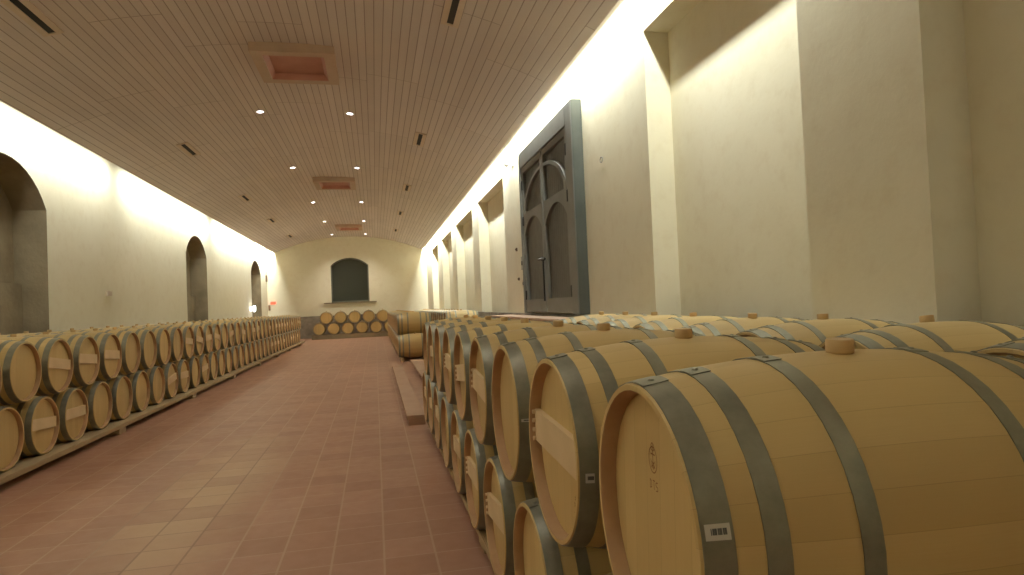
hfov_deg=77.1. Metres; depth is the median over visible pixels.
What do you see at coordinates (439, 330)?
wine barrel
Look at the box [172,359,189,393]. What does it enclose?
wine barrel
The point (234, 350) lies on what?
wine barrel
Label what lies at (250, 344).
wine barrel
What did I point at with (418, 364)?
beam
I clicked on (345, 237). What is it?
trim
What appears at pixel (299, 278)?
wall
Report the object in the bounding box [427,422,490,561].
beam
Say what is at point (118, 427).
beam
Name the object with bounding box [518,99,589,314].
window
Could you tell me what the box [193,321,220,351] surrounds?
wine barrel
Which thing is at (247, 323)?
wine barrel
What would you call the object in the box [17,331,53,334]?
wine barrel
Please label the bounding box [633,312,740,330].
wine barrel
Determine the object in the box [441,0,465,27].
ceiling vent
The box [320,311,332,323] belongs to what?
wine barrel
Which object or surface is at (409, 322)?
wine barrel
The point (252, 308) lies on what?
lamp
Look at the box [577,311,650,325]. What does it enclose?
wine barrel
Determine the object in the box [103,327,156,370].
wine barrel
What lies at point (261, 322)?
wine barrel
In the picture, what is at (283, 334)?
wine barrel
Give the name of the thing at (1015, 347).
wine barrel
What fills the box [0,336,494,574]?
floor
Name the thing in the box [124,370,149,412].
wine barrel
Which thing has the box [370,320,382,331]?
wine barrel
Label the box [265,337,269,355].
wine barrel
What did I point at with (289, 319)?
wine barrel
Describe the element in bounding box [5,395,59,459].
wine barrel
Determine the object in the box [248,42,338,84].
ceiling vent
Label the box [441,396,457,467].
wine barrel
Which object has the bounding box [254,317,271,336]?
wine barrel
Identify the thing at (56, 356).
wine barrel
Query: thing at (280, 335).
wine barrel
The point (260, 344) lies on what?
wine barrel
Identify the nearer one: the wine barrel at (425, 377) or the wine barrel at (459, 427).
the wine barrel at (459, 427)
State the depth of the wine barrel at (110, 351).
8.53 m
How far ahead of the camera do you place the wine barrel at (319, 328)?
34.30 m
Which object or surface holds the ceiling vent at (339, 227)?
in the ceiling
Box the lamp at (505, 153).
[503,150,508,166]
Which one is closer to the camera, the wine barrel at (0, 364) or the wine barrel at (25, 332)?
the wine barrel at (0, 364)
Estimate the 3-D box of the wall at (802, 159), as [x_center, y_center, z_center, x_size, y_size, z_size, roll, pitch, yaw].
[-0.323,-1.131,17.001,0.450,6.150,42.500,-2,-1,-12]
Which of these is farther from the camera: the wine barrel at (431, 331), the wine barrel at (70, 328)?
the wine barrel at (70, 328)
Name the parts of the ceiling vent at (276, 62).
panel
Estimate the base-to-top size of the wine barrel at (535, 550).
0.720 m
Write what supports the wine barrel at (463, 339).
on the wine barrel at (476, 454)
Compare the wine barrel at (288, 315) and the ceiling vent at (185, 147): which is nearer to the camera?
the ceiling vent at (185, 147)
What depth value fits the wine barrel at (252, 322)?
18.59 m
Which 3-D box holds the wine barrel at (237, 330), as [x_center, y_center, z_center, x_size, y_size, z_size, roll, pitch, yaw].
[-7.511,1.184,16.398,0.976,0.719,0.687,-2,-1,-12]
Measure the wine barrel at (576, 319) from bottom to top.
0.720 m
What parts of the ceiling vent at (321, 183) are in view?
panel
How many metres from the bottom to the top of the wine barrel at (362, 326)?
0.720 m
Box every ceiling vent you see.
[0,0,63,36]
[176,142,200,156]
[238,194,251,201]
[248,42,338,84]
[267,218,276,222]
[312,177,355,189]
[335,224,362,230]
[402,184,411,191]
[413,132,426,146]
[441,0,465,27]
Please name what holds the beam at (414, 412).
on the floor
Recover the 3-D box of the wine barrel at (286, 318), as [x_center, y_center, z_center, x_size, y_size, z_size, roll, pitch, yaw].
[-9.493,1.494,25.700,0.976,0.720,0.690,-2,-1,-12]
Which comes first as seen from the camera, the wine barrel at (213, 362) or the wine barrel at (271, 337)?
the wine barrel at (213, 362)
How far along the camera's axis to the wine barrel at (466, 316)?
7.46 m
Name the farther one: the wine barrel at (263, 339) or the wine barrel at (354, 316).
the wine barrel at (354, 316)
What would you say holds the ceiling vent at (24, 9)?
in the ceiling
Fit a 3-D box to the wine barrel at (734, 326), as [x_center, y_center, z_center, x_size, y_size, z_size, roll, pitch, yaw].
[1.617,0.531,4.331,0.976,0.721,0.690,-2,-1,-12]
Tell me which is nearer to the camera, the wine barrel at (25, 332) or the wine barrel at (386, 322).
the wine barrel at (25, 332)
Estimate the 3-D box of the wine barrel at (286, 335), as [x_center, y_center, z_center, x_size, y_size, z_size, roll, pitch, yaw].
[-9.391,2.083,25.325,0.976,0.718,0.686,-2,-1,-12]
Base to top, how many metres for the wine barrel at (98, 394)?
0.720 m
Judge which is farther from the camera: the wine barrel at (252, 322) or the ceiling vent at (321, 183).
the ceiling vent at (321, 183)
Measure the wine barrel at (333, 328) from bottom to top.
0.720 m
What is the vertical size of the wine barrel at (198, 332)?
0.720 m
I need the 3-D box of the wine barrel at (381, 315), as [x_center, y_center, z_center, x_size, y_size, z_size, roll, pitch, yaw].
[-7.139,1.529,35.448,0.690,0.720,0.976,-2,-1,-12]
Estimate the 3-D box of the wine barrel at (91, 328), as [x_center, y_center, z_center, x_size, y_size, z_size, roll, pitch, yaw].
[-7.546,1.068,11.530,0.976,0.720,0.690,-2,-1,-12]
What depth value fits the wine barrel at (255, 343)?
19.02 m
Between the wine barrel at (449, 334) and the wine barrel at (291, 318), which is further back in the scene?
the wine barrel at (291, 318)
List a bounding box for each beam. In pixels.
[0,341,304,484]
[312,332,387,339]
[392,365,425,425]
[410,359,424,378]
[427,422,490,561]
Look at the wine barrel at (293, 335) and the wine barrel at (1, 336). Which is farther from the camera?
the wine barrel at (293, 335)
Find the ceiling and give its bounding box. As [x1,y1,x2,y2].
[0,0,618,252]
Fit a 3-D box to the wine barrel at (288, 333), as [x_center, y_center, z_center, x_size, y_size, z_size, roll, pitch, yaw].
[-9.543,2.107,26.040,0.976,0.718,0.686,-2,-1,-12]
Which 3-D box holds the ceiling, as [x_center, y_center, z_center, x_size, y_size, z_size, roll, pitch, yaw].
[-4.893,-3.219,16.097,8.250,0.900,42.500,-2,-1,-12]
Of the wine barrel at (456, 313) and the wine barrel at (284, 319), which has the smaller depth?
the wine barrel at (456, 313)
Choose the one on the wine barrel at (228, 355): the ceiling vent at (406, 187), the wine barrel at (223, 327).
the wine barrel at (223, 327)
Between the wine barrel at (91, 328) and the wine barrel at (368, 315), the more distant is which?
the wine barrel at (368, 315)
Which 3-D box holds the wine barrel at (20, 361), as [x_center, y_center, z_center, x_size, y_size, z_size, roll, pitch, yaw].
[-5.376,0.852,6.380,0.976,0.720,0.689,-2,-1,-12]
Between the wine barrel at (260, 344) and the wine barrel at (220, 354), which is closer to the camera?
the wine barrel at (220, 354)
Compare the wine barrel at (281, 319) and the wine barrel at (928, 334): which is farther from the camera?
the wine barrel at (281, 319)
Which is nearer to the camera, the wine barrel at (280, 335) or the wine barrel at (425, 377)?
the wine barrel at (425, 377)
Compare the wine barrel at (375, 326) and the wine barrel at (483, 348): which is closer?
the wine barrel at (483, 348)
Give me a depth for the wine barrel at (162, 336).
10.69 m
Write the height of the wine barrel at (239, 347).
0.720 m
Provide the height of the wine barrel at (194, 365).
0.720 m
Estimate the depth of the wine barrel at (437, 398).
6.30 m
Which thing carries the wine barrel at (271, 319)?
on the wine barrel at (274, 336)
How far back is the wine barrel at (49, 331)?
10.05 m
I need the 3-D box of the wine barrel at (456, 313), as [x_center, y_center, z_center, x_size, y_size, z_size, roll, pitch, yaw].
[-1.507,0.997,19.083,0.976,0.718,0.684,-2,-1,-12]
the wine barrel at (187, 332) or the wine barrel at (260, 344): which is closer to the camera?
the wine barrel at (187, 332)
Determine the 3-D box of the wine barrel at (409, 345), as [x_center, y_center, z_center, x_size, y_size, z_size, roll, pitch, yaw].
[-2.772,1.638,18.414,0.976,0.718,0.686,-2,-1,-12]
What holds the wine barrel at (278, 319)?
on the wine barrel at (280, 335)
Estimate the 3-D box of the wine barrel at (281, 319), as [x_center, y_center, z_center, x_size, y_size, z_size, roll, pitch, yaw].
[-9.188,1.446,24.269,0.976,0.720,0.690,-2,-1,-12]
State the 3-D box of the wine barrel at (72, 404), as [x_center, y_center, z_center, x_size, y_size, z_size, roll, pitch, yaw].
[-5.579,1.490,7.436,0.976,0.720,0.690,-2,-1,-12]
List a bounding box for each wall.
[0,101,267,334]
[266,239,428,316]
[426,0,1023,325]
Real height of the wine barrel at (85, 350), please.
0.720 m
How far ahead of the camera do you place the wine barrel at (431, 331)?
6.71 m
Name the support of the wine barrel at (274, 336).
on the beam
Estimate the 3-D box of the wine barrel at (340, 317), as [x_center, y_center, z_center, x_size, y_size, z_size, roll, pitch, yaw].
[-9.329,1.610,34.979,0.690,0.720,0.976,-2,-1,-12]
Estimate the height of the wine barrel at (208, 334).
0.720 m
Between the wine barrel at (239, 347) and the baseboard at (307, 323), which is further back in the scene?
the baseboard at (307, 323)
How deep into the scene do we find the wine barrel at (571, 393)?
2.05 m
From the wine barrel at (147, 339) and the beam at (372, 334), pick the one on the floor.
the beam at (372, 334)
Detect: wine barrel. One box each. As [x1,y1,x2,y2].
[0,333,25,337]
[0,334,73,395]
[0,340,41,405]
[0,364,1,390]
[0,406,23,472]
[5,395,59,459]
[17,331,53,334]
[21,332,99,387]
[37,330,69,332]
[47,388,87,444]
[54,330,121,380]
[65,328,92,331]
[77,381,111,432]
[79,327,106,329]
[79,328,140,374]
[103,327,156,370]
[103,375,132,421]
[119,326,170,365]
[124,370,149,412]
[142,366,164,405]
[146,325,182,362]
[159,324,193,358]
[159,363,177,398]
[171,323,203,356]
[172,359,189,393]
[182,322,212,353]
[185,356,199,388]
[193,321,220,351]
[195,354,209,383]
[198,321,227,349]
[206,352,217,379]
[209,320,234,347]
[211,320,240,345]
[213,349,224,376]
[221,348,231,373]
[223,319,245,343]
[229,319,250,342]
[229,346,237,370]
[235,318,255,341]
[236,344,243,367]
[237,318,259,339]
[241,343,248,365]
[245,318,263,338]
[248,342,253,362]
[250,318,267,337]
[252,340,258,360]
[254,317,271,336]
[257,317,274,335]
[257,339,262,358]
[261,317,277,334]
[261,338,266,357]
[263,316,280,334]
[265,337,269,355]
[268,316,283,333]
[269,336,273,353]
[271,316,285,332]
[272,335,276,352]
[274,316,288,331]
[275,315,292,330]
[275,335,279,351]
[276,316,290,331]
[279,334,282,349]
[282,315,294,330]
[282,333,284,348]
[284,332,287,347]
[287,332,289,346]
[288,315,300,328]
[290,331,292,345]
[292,331,294,344]
[313,322,326,334]
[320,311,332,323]
[327,322,340,333]
[334,310,346,323]
[342,321,354,333]
[348,310,360,322]
[356,320,368,332]
[362,309,374,321]
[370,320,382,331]
[376,309,387,321]
[384,321,387,331]
[396,311,430,334]
[398,332,423,356]
[423,314,495,374]
[423,371,430,421]
[428,315,517,382]
[428,378,436,433]
[433,386,445,448]
[434,316,535,391]
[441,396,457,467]
[443,317,548,404]
[444,309,478,318]
[451,409,473,493]
[454,318,582,420]
[464,428,497,529]
[469,320,633,444]
[483,455,537,574]
[492,323,703,482]
[513,498,611,574]
[529,328,824,548]
[560,311,621,322]
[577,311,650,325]
[599,337,1023,574]
[605,312,688,327]
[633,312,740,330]
[682,313,811,335]
[736,314,902,345]
[819,315,1023,351]
[976,337,1023,358]
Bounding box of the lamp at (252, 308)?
[250,306,255,311]
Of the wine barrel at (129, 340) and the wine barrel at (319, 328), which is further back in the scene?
the wine barrel at (319, 328)
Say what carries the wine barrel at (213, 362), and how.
on the beam
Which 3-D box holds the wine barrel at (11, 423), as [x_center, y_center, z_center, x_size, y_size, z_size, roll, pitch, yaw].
[-5.274,1.443,6.005,0.976,0.720,0.690,-2,-1,-12]
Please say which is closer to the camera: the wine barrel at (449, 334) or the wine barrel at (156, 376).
the wine barrel at (449, 334)
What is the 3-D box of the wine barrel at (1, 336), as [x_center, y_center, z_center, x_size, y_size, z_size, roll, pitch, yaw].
[-6.936,0.974,8.667,0.976,0.720,0.690,-2,-1,-12]
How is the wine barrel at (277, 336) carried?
on the beam
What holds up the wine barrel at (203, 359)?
on the beam
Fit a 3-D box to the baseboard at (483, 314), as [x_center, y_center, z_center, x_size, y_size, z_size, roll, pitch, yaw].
[-0.483,1.300,16.887,0.085,1.300,42.500,-2,-1,-12]
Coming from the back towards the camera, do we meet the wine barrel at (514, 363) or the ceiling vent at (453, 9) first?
the ceiling vent at (453, 9)
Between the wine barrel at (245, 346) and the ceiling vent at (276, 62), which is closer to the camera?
the ceiling vent at (276, 62)
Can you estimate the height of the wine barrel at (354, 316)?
0.720 m
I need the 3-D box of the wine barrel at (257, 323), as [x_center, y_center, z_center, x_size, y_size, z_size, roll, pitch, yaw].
[-8.121,1.279,19.260,0.976,0.718,0.686,-2,-1,-12]
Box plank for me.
[489,315,568,321]
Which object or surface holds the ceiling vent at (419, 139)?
in the ceiling
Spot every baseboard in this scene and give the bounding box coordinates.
[300,314,386,338]
[478,312,580,316]
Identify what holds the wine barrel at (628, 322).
on the wine barrel
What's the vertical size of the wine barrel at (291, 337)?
0.718 m
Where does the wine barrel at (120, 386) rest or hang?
on the beam
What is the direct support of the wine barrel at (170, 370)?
on the beam
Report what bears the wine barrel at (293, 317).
on the wine barrel at (293, 335)
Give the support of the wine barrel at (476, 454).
on the beam
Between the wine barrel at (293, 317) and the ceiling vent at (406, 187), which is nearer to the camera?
the ceiling vent at (406, 187)
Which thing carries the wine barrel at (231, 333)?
on the wine barrel at (234, 350)
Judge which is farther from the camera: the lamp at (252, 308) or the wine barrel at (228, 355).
the lamp at (252, 308)
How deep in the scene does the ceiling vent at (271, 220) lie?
26.56 m
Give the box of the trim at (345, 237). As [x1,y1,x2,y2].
[275,236,421,254]
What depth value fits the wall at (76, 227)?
13.98 m
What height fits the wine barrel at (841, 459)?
0.720 m
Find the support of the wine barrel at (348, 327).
on the beam
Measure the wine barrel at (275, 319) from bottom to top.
0.720 m
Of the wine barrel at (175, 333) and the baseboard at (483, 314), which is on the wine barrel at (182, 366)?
the wine barrel at (175, 333)
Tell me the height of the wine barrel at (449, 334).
0.720 m
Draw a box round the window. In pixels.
[324,258,376,303]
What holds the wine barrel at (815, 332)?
on the wine barrel
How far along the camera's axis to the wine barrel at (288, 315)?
30.01 m
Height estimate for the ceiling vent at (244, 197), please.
0.097 m
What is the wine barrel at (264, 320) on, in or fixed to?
on the wine barrel at (267, 338)
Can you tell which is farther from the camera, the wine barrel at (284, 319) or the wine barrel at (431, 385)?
the wine barrel at (284, 319)
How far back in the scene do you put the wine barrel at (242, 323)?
17.16 m

